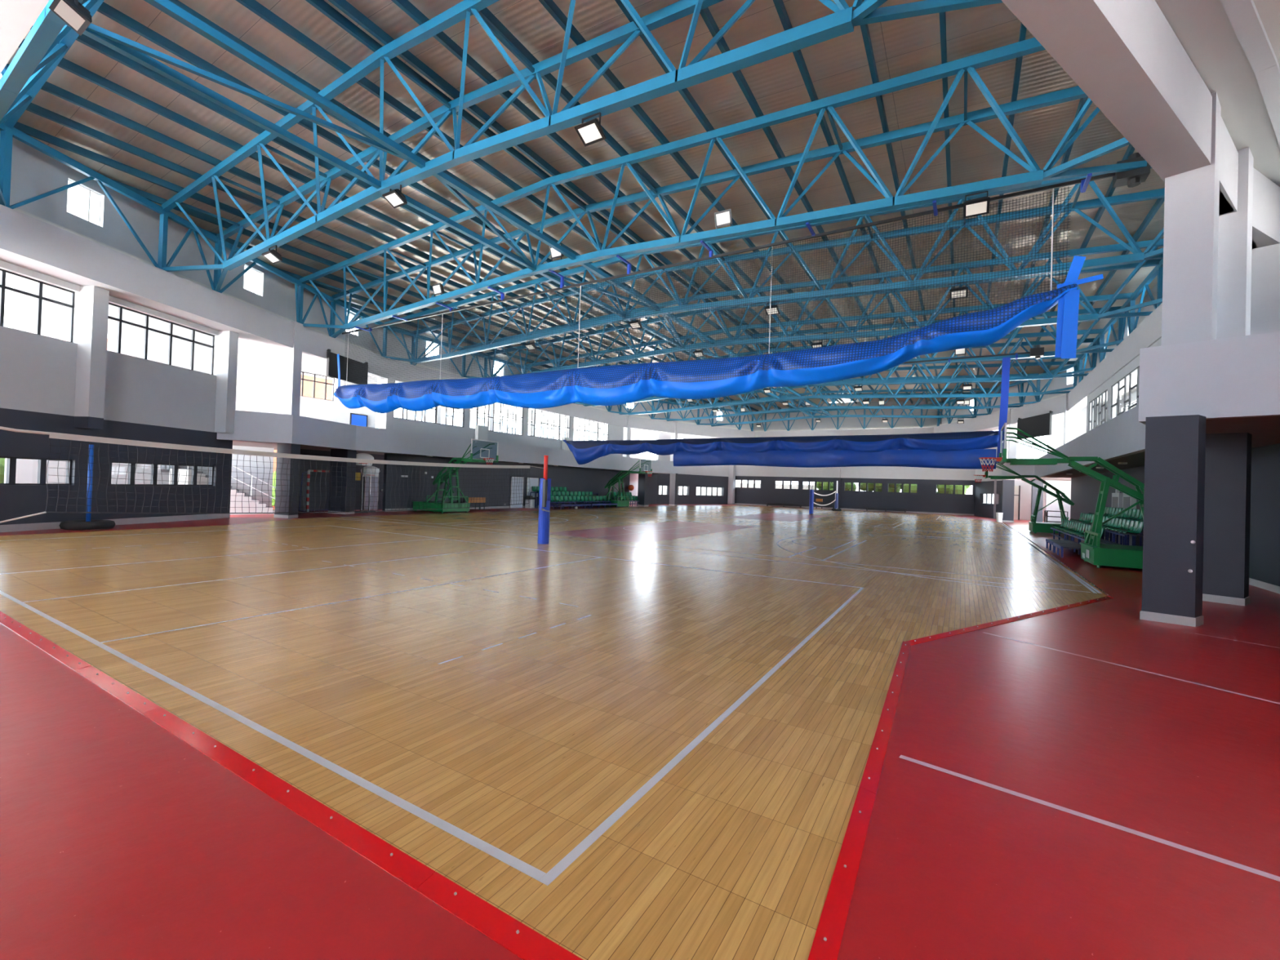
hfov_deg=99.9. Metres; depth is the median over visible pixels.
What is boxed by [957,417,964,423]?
floodlight
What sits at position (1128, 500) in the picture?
locker
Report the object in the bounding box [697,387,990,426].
roof truss
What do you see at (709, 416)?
roof truss
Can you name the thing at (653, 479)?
wall
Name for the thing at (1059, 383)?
wall
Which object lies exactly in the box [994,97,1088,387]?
purlin
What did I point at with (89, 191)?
window
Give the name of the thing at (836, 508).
post
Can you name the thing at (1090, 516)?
seat
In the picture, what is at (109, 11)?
purlin
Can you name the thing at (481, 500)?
bench
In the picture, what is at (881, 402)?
floodlight
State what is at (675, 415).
wall
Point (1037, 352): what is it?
rail
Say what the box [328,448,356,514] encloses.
column
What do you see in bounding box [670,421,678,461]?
column
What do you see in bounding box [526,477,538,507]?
door
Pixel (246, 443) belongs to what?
ceiling
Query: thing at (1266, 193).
ceiling beam
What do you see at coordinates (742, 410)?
floodlight
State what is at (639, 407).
wall
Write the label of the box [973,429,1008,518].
wall
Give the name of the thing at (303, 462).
wall
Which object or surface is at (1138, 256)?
roof truss
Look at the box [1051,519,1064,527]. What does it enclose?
seat
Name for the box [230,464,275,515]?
staircase
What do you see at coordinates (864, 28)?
purlin
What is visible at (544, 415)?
window
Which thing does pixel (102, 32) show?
brace
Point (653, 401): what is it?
girder
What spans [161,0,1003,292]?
roof truss
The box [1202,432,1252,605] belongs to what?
column
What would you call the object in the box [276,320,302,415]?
column
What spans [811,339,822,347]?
floodlight
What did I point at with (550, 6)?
roof purlin
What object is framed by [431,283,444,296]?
floodlight
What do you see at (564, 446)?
notice board
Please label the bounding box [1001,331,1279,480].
wall
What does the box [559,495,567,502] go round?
seat
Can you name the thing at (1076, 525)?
seat
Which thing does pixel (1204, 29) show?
wall
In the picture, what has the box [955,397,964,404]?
floodlight
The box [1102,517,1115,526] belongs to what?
seat
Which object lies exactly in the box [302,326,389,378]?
beam
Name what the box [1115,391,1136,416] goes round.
wall
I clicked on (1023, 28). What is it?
roof purlin
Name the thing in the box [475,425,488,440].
notice board
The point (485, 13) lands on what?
roof purlin
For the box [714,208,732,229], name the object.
floodlight
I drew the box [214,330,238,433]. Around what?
pilaster
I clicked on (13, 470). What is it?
window
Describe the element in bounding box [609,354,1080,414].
roof truss
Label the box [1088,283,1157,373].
wall
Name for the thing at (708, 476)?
wall
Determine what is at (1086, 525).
seat
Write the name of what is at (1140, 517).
seat
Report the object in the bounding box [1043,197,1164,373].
purlin
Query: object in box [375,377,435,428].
window
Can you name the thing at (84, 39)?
purlin
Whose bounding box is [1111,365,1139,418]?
window
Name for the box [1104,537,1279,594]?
baseboard
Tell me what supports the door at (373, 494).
in the wall at (303, 462)
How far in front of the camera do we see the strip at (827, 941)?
2.96 m
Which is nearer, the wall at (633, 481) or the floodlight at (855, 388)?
the floodlight at (855, 388)
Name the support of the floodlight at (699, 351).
hanging from the roof truss at (1094, 316)
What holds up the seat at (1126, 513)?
on the stand at (1126, 538)
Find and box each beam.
[0,0,49,73]
[0,204,293,348]
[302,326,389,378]
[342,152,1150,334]
[395,360,624,426]
[623,415,678,433]
[670,422,755,438]
[755,426,933,437]
[933,410,1008,432]
[1001,0,1209,175]
[1007,395,1064,424]
[1067,302,1162,412]
[1159,91,1256,247]
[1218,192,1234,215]
[1251,167,1279,248]
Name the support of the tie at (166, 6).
attached to the roof truss at (1124, 295)
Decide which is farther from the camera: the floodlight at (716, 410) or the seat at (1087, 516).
the floodlight at (716, 410)
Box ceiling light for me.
[1118,462,1127,464]
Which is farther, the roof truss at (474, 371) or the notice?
the roof truss at (474, 371)
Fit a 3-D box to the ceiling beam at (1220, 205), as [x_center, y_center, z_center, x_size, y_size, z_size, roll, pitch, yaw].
[10.174,-5.645,9.714,1.991,1.160,0.500,2,-1,-34]
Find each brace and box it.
[86,22,408,161]
[436,177,534,267]
[544,271,650,307]
[662,315,684,347]
[689,349,724,358]
[764,387,796,396]
[802,409,827,415]
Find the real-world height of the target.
0.560 m
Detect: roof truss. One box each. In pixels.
[0,0,104,206]
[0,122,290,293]
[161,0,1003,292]
[299,37,1151,337]
[384,173,1164,364]
[463,238,1163,377]
[525,292,1133,372]
[573,328,1102,406]
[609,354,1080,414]
[653,373,1039,421]
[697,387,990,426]
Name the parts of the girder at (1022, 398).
post, post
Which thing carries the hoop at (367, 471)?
on the floor at (121, 838)
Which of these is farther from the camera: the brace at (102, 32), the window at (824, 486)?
the window at (824, 486)
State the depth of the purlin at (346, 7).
13.81 m
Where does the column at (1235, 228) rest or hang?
on the ceiling at (1265, 430)
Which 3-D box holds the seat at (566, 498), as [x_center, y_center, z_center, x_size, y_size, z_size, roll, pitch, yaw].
[-5.333,1.378,39.484,0.460,0.420,0.430,1,-1,31]
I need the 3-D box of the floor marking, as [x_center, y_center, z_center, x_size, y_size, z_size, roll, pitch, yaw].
[5.458,2.033,4.706,5.272,0.001,7.114,1,-1,31]
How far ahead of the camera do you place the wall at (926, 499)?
55.29 m
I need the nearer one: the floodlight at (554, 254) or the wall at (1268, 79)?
the wall at (1268, 79)
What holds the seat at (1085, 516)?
on the stand at (1126, 538)
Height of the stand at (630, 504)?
0.795 m
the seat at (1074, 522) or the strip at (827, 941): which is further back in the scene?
the seat at (1074, 522)
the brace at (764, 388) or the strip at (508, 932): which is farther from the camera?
the brace at (764, 388)
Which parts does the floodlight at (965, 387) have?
lamp glass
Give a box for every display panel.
[326,349,368,384]
[1017,410,1053,439]
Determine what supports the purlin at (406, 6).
attached to the roof
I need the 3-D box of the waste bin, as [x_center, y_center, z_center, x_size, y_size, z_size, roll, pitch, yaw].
[26.244,2.686,39.250,0.440,0.780,0.429,1,-1,31]
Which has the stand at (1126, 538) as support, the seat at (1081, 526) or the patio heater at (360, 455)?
the seat at (1081, 526)
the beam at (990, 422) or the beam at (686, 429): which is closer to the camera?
the beam at (990, 422)
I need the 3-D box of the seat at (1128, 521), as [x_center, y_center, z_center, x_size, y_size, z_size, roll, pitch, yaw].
[15.795,1.490,17.618,0.460,0.420,0.430,1,-1,31]
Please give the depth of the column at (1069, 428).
33.37 m
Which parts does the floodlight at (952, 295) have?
lamp glass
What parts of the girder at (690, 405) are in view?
post, post, post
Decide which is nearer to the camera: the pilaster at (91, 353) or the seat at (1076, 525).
the pilaster at (91, 353)
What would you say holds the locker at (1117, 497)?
on the floor at (121, 838)
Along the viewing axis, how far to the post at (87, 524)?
16.06 m
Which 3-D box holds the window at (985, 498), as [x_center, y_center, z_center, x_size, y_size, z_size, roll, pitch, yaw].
[30.617,1.637,46.795,0.080,0.940,4.860,2,-1,15]
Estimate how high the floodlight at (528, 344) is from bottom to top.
0.428 m
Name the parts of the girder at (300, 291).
post, post, post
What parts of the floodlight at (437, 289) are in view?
lamp glass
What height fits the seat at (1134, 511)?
0.420 m
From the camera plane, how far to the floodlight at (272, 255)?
15.96 m
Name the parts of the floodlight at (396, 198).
lamp glass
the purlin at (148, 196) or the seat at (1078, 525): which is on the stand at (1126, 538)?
the seat at (1078, 525)
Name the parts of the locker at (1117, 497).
door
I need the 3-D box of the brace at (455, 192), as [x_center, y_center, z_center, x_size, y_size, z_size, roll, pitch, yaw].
[-4.197,-7.171,15.246,0.090,0.138,5.638,2,-1,14]
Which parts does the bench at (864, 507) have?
seat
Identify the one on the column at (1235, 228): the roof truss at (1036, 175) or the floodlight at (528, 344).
the roof truss at (1036, 175)
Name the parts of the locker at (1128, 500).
door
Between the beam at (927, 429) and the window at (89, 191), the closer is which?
the window at (89, 191)
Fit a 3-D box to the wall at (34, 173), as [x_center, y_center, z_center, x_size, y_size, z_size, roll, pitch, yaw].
[-16.799,-8.429,17.468,0.220,3.020,12.095,2,-1,7]
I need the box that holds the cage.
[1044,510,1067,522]
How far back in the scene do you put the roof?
14.47 m
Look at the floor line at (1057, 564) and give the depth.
13.82 m
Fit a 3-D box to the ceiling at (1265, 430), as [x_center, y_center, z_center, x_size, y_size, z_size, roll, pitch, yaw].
[20.615,-0.538,20.798,8.920,0.220,39.000,1,-1,31]
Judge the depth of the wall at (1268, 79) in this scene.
8.53 m
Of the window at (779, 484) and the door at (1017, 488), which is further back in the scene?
the window at (779, 484)
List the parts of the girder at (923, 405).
post, post, post, post, post, post, post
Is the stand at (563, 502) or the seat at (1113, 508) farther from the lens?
the stand at (563, 502)
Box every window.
[0,268,75,342]
[0,456,71,484]
[68,179,101,226]
[106,302,214,374]
[111,461,213,485]
[244,265,261,295]
[301,371,334,400]
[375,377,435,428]
[393,406,464,427]
[440,404,489,430]
[469,403,524,435]
[493,402,532,435]
[527,408,570,439]
[535,410,568,439]
[573,417,597,440]
[573,417,608,440]
[600,423,607,439]
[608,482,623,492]
[657,485,667,494]
[677,485,688,495]
[696,486,722,496]
[734,480,760,488]
[774,480,798,489]
[802,481,833,490]
[844,482,882,492]
[888,483,917,493]
[936,484,973,494]
[981,493,999,504]
[1088,389,1107,431]
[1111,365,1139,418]
[1125,400,1136,411]
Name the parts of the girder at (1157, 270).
post, post, post, post, post, post, post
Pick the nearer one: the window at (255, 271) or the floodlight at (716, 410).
the window at (255, 271)
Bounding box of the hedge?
[271,471,275,506]
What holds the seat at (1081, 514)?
on the stand at (1126, 538)
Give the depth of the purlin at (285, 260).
24.96 m
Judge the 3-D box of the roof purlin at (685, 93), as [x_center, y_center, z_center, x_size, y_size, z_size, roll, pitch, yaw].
[10.950,-8.602,29.159,0.090,0.200,59.460,1,-1,31]
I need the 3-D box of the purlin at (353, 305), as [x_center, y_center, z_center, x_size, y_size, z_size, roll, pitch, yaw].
[-7.209,-8.571,40.149,0.090,0.200,32.172,1,-1,31]
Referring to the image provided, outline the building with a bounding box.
[272,374,333,472]
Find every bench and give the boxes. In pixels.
[463,497,485,509]
[764,502,803,507]
[864,506,906,512]
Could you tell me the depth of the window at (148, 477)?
18.93 m
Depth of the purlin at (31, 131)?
17.20 m
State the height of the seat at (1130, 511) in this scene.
0.420 m
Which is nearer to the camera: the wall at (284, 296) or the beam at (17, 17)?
the beam at (17, 17)
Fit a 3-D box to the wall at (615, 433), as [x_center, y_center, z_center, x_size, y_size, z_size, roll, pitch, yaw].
[-7.891,-3.301,40.399,0.180,4.200,24.200,1,-1,31]
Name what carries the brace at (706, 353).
attached to the roof truss at (1094, 316)
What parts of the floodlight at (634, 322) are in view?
lamp glass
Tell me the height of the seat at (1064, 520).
0.420 m
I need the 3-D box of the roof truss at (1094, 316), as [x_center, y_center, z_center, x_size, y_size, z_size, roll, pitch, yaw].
[3.538,-7.528,26.920,33.756,2.960,2.010,1,-1,31]
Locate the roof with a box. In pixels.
[0,0,1164,414]
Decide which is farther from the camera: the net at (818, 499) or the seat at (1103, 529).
the net at (818, 499)
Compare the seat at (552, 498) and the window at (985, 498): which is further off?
the window at (985, 498)
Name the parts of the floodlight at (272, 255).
lamp glass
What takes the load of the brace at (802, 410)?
attached to the roof truss at (709, 416)
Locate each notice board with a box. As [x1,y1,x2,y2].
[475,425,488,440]
[561,436,571,450]
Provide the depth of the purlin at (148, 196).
21.59 m
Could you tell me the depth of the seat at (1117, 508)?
21.61 m
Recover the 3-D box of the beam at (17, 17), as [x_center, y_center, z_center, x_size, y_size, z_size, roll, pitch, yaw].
[-8.785,-6.247,7.111,18.726,1.100,0.570,1,-1,31]
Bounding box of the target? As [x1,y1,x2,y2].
[628,484,634,490]
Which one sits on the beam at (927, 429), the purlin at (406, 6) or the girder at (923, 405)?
the girder at (923, 405)
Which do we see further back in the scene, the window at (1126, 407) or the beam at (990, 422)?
the beam at (990, 422)
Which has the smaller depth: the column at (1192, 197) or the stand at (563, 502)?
the column at (1192, 197)
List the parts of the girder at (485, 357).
post, post, post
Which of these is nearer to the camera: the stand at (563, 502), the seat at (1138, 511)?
the seat at (1138, 511)
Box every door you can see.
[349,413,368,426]
[363,468,379,509]
[510,476,524,508]
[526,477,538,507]
[1013,485,1020,519]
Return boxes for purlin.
[6,63,769,410]
[13,121,740,409]
[17,38,781,408]
[25,102,758,411]
[37,17,792,408]
[93,177,722,408]
[97,1,804,407]
[168,0,817,405]
[204,229,698,404]
[235,0,830,405]
[264,266,675,402]
[305,0,841,404]
[328,0,844,404]
[331,296,553,368]
[391,0,857,404]
[478,7,867,399]
[538,0,882,399]
[614,0,897,404]
[699,7,912,404]
[773,0,927,404]
[860,0,942,402]
[939,11,958,398]
[974,22,1026,393]
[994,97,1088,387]
[1020,143,1135,373]
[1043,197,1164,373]
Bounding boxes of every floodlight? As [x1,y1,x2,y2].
[48,0,92,35]
[261,244,282,264]
[382,184,407,208]
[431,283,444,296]
[524,339,536,350]
[549,244,563,262]
[573,111,605,146]
[628,317,642,328]
[693,350,704,357]
[711,406,718,412]
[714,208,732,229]
[740,407,745,413]
[763,388,771,393]
[764,301,779,315]
[782,400,788,405]
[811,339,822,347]
[853,383,862,391]
[862,397,870,404]
[878,400,884,406]
[881,417,888,422]
[949,282,968,299]
[954,348,965,356]
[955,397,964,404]
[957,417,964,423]
[962,382,972,390]
[962,400,969,406]
[963,191,990,218]
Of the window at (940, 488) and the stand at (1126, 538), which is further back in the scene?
the window at (940, 488)
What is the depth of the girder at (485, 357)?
34.69 m
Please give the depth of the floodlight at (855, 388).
33.74 m
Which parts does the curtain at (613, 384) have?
pull cord, pull cord, pull cord, pull cord, pull cord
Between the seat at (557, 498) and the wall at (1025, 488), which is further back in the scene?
the wall at (1025, 488)
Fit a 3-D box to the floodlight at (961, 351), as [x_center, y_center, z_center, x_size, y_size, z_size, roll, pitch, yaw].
[15.610,-6.222,26.197,0.480,0.472,0.272,1,-1,31]
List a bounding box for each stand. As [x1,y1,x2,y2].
[412,438,498,513]
[529,492,610,508]
[593,458,653,507]
[612,497,639,506]
[973,462,1075,534]
[978,422,1144,568]
[1050,523,1142,551]
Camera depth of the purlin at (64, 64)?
14.94 m
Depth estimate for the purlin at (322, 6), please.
14.04 m
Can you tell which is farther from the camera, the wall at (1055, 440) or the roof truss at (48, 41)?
the wall at (1055, 440)
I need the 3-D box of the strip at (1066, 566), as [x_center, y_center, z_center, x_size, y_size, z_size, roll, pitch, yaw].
[17.305,2.611,24.024,0.078,0.026,32.697,1,-1,31]
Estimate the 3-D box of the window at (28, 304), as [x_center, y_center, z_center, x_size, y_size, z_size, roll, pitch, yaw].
[-17.361,-4.926,14.181,0.050,1.660,4.210,2,-1,7]
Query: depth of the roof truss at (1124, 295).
27.06 m
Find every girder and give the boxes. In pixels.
[288,275,388,357]
[387,326,622,414]
[640,400,676,421]
[677,403,753,431]
[760,404,934,431]
[936,383,1012,426]
[1012,364,1073,406]
[1073,258,1163,386]
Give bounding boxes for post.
[58,444,115,529]
[537,455,551,544]
[808,484,813,513]
[831,480,841,511]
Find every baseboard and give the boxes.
[0,513,230,532]
[385,505,600,511]
[734,502,973,515]
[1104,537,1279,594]
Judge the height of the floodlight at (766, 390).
0.428 m
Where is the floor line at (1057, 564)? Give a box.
[1001,522,1097,593]
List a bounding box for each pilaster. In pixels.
[74,285,109,429]
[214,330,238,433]
[727,465,735,504]
[832,466,840,508]
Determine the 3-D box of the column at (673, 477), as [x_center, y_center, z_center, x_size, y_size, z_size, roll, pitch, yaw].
[3.251,0.925,52.081,0.628,3.120,0.528,1,-1,31]
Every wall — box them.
[0,130,274,312]
[0,260,232,524]
[9,0,1279,438]
[217,409,677,473]
[231,339,639,506]
[273,274,377,352]
[297,448,384,511]
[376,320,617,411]
[382,453,630,511]
[393,407,623,456]
[616,399,672,418]
[629,472,638,503]
[648,473,657,504]
[656,431,728,504]
[671,401,752,429]
[734,465,975,514]
[752,400,942,430]
[942,382,1020,423]
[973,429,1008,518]
[993,479,1046,520]
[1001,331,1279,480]
[1023,358,1088,402]
[1045,405,1106,523]
[1070,443,1279,586]
[1086,337,1161,431]
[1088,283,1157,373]
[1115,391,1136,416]
[1220,0,1276,73]
[1254,59,1279,146]
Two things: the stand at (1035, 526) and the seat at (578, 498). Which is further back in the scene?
the seat at (578, 498)
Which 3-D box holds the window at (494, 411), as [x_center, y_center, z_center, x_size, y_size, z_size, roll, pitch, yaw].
[-9.799,-4.379,37.056,0.050,2.240,5.030,1,-1,31]
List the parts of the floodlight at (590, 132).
lamp glass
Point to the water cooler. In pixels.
(531, 500)
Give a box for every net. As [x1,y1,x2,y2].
[0,426,544,523]
[813,490,835,506]
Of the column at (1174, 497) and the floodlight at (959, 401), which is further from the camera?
the floodlight at (959, 401)
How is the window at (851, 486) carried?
in the wall at (926, 499)
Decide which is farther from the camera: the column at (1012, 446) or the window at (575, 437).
the window at (575, 437)
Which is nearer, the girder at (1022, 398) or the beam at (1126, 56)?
the beam at (1126, 56)
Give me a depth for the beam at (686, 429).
57.45 m
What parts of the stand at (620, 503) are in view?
board frame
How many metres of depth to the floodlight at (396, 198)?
12.96 m
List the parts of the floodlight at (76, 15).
lamp glass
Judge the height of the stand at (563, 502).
1.115 m
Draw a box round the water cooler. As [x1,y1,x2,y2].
[524,495,535,508]
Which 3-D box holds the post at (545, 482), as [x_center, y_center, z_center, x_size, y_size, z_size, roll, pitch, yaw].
[-2.797,0.583,15.831,0.326,2.620,0.440,2,-1,-20]
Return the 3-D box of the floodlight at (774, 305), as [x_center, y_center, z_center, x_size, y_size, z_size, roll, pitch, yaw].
[4.822,-6.281,19.581,0.480,0.428,0.360,1,-1,31]
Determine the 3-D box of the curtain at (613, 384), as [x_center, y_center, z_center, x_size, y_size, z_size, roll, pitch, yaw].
[-2.381,-4.462,17.964,27.526,4.082,0.546,1,-1,31]
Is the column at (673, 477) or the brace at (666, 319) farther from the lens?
the column at (673, 477)
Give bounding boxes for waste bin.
[995,511,1003,522]
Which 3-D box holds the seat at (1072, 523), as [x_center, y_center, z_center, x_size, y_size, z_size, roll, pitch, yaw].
[18.043,1.937,22.671,0.460,0.420,0.430,1,-1,31]
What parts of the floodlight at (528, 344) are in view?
lamp glass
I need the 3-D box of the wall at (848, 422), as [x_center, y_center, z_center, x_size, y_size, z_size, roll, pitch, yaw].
[21.403,-6.771,57.661,19.216,3.020,0.220,1,-1,31]
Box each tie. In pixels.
[65,23,813,417]
[143,0,831,416]
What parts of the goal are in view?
post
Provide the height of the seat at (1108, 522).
0.420 m
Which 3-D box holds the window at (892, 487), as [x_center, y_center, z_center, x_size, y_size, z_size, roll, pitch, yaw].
[26.282,0.811,53.812,2.690,0.970,0.080,1,-1,31]
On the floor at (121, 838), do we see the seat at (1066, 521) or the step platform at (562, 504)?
the step platform at (562, 504)
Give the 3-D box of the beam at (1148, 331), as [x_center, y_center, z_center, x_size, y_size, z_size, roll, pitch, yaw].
[20.849,-5.127,23.242,0.570,1.100,24.438,1,-1,31]
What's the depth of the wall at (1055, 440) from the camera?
38.87 m
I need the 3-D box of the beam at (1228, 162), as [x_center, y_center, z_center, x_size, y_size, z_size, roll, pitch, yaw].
[11.783,-5.552,10.829,7.025,1.100,0.570,2,-1,-35]
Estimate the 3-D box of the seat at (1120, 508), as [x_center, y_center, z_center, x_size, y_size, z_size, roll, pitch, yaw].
[18.682,1.300,21.142,0.460,0.420,0.430,1,-1,31]
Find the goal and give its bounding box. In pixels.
[298,469,329,511]
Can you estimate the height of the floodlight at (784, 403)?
0.428 m
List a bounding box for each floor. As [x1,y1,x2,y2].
[0,502,1279,959]
[0,505,1106,959]
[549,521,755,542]
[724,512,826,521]
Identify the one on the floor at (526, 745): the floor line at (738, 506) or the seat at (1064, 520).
the floor line at (738, 506)
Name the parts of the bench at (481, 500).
panel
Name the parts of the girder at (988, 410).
post, post, post, post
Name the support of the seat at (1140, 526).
on the stand at (1126, 538)
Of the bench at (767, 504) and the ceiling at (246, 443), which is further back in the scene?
the bench at (767, 504)
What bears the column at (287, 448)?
on the floor at (121, 838)
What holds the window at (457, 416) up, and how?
in the wall at (256, 371)
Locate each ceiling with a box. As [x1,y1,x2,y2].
[232,440,662,473]
[1019,416,1279,480]
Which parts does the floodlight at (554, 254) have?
lamp glass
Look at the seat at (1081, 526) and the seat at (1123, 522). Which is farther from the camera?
the seat at (1081, 526)
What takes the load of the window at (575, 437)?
in the wall at (256, 371)
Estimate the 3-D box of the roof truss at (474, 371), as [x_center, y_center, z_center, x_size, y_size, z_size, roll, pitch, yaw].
[-8.620,-7.910,40.974,0.220,3.020,24.601,1,-1,31]
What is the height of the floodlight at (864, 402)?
0.428 m
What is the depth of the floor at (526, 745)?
5.11 m
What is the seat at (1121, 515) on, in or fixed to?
on the stand at (1126, 538)
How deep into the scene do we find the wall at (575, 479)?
34.55 m
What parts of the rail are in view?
winch motor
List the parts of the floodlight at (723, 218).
lamp glass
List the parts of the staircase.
handrail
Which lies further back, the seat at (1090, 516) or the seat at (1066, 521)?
the seat at (1066, 521)
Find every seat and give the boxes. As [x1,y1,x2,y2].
[532,486,538,492]
[550,495,558,502]
[555,495,563,502]
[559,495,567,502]
[564,495,571,502]
[568,495,575,502]
[572,495,579,501]
[576,495,583,501]
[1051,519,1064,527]
[1053,519,1066,528]
[1054,520,1067,528]
[1056,520,1069,528]
[1057,520,1071,529]
[1060,520,1073,530]
[1062,521,1075,530]
[1063,521,1078,532]
[1066,522,1080,532]
[1067,523,1083,533]
[1069,512,1083,520]
[1070,523,1085,533]
[1071,513,1084,521]
[1072,524,1088,534]
[1073,513,1087,521]
[1075,513,1089,522]
[1075,524,1090,535]
[1077,514,1092,522]
[1080,514,1094,523]
[1100,528,1104,538]
[1102,516,1111,526]
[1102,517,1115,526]
[1102,517,1119,528]
[1103,507,1115,515]
[1103,507,1119,515]
[1104,518,1123,529]
[1105,506,1110,515]
[1106,507,1122,516]
[1107,506,1112,515]
[1107,518,1126,530]
[1108,507,1124,516]
[1111,509,1128,517]
[1111,519,1130,531]
[1114,520,1135,532]
[1115,508,1133,517]
[1118,508,1136,518]
[1118,520,1139,533]
[1121,509,1140,519]
[1122,520,1143,533]
[1125,510,1142,519]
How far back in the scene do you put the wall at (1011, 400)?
45.85 m
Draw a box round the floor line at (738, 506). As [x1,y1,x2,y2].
[713,506,940,519]
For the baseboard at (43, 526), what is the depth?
17.88 m
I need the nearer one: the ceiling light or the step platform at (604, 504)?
the ceiling light
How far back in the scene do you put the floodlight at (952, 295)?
16.54 m
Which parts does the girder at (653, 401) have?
post, post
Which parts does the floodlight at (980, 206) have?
lamp glass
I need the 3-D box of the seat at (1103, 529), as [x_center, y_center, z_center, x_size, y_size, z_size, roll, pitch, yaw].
[15.219,1.795,17.954,0.460,0.420,0.430,1,-1,31]
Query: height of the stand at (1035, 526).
3.975 m
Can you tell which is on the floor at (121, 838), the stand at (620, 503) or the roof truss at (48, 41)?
the stand at (620, 503)
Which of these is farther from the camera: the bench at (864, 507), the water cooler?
the bench at (864, 507)
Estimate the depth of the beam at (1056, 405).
36.64 m
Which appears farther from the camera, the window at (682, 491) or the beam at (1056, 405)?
the window at (682, 491)
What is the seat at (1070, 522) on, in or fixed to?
on the stand at (1126, 538)
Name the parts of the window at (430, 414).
frame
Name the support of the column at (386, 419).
on the ceiling at (246, 443)
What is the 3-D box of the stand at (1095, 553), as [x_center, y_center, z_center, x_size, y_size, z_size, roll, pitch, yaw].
[12.691,0.392,15.312,5.189,3.975,1.900,1,-1,31]
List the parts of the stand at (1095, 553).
board frame, forward arm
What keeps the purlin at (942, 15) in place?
on the roof truss at (1124, 295)
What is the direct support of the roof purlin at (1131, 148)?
attached to the roof
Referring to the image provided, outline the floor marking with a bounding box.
[899,631,1279,881]
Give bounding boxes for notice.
[355,472,360,479]
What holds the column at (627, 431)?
on the ceiling at (246, 443)
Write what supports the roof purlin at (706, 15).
attached to the roof
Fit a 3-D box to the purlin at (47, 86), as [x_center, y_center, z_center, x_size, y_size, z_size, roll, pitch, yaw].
[-0.458,-8.768,35.995,0.090,0.200,59.460,1,-1,31]
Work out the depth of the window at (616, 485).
48.27 m
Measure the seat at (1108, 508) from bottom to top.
0.420 m
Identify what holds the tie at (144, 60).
attached to the roof truss at (1124, 295)
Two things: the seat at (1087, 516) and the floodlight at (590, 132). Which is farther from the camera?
the seat at (1087, 516)
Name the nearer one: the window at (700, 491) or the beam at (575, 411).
the beam at (575, 411)
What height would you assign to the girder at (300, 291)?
2.046 m
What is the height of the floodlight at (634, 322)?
0.428 m
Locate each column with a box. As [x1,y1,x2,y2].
[274,443,300,518]
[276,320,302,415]
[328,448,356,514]
[380,357,395,429]
[622,415,631,457]
[637,471,649,506]
[668,473,678,506]
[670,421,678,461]
[1001,480,1014,522]
[1008,408,1017,458]
[1031,480,1043,522]
[1063,392,1075,444]
[1139,414,1205,626]
[1161,92,1221,346]
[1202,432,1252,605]
[1216,146,1253,338]
[1249,243,1279,334]
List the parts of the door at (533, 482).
frame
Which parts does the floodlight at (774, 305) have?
lamp glass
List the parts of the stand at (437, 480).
board frame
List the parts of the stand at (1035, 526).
forward arm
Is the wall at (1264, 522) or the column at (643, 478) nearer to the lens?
the wall at (1264, 522)
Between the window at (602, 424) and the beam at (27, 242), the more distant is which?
the window at (602, 424)
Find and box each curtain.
[333,186,1103,413]
[563,356,1010,469]
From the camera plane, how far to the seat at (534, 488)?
38.55 m
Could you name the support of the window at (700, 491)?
in the wall at (708, 476)
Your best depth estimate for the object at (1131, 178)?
13.55 m
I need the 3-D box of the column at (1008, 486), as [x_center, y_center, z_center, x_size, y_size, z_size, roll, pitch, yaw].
[27.202,1.551,39.731,0.728,3.120,0.578,1,-1,31]
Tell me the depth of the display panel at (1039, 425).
36.56 m
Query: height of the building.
10.050 m
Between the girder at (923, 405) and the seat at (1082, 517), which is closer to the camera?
the seat at (1082, 517)
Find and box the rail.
[902,344,1044,364]
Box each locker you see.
[1111,488,1123,543]
[1122,493,1136,545]
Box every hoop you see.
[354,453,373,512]
[360,466,379,511]
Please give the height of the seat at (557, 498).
0.420 m
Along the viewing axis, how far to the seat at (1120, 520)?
18.51 m
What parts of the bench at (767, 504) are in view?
seat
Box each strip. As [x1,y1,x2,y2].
[0,611,582,959]
[808,595,1113,959]
[1004,522,1112,597]
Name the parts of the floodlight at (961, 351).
lamp glass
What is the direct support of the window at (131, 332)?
in the wall at (145, 400)
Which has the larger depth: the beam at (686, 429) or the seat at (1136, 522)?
the beam at (686, 429)
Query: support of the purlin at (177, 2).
attached to the roof
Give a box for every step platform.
[553,503,591,509]
[584,502,617,508]
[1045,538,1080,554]
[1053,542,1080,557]

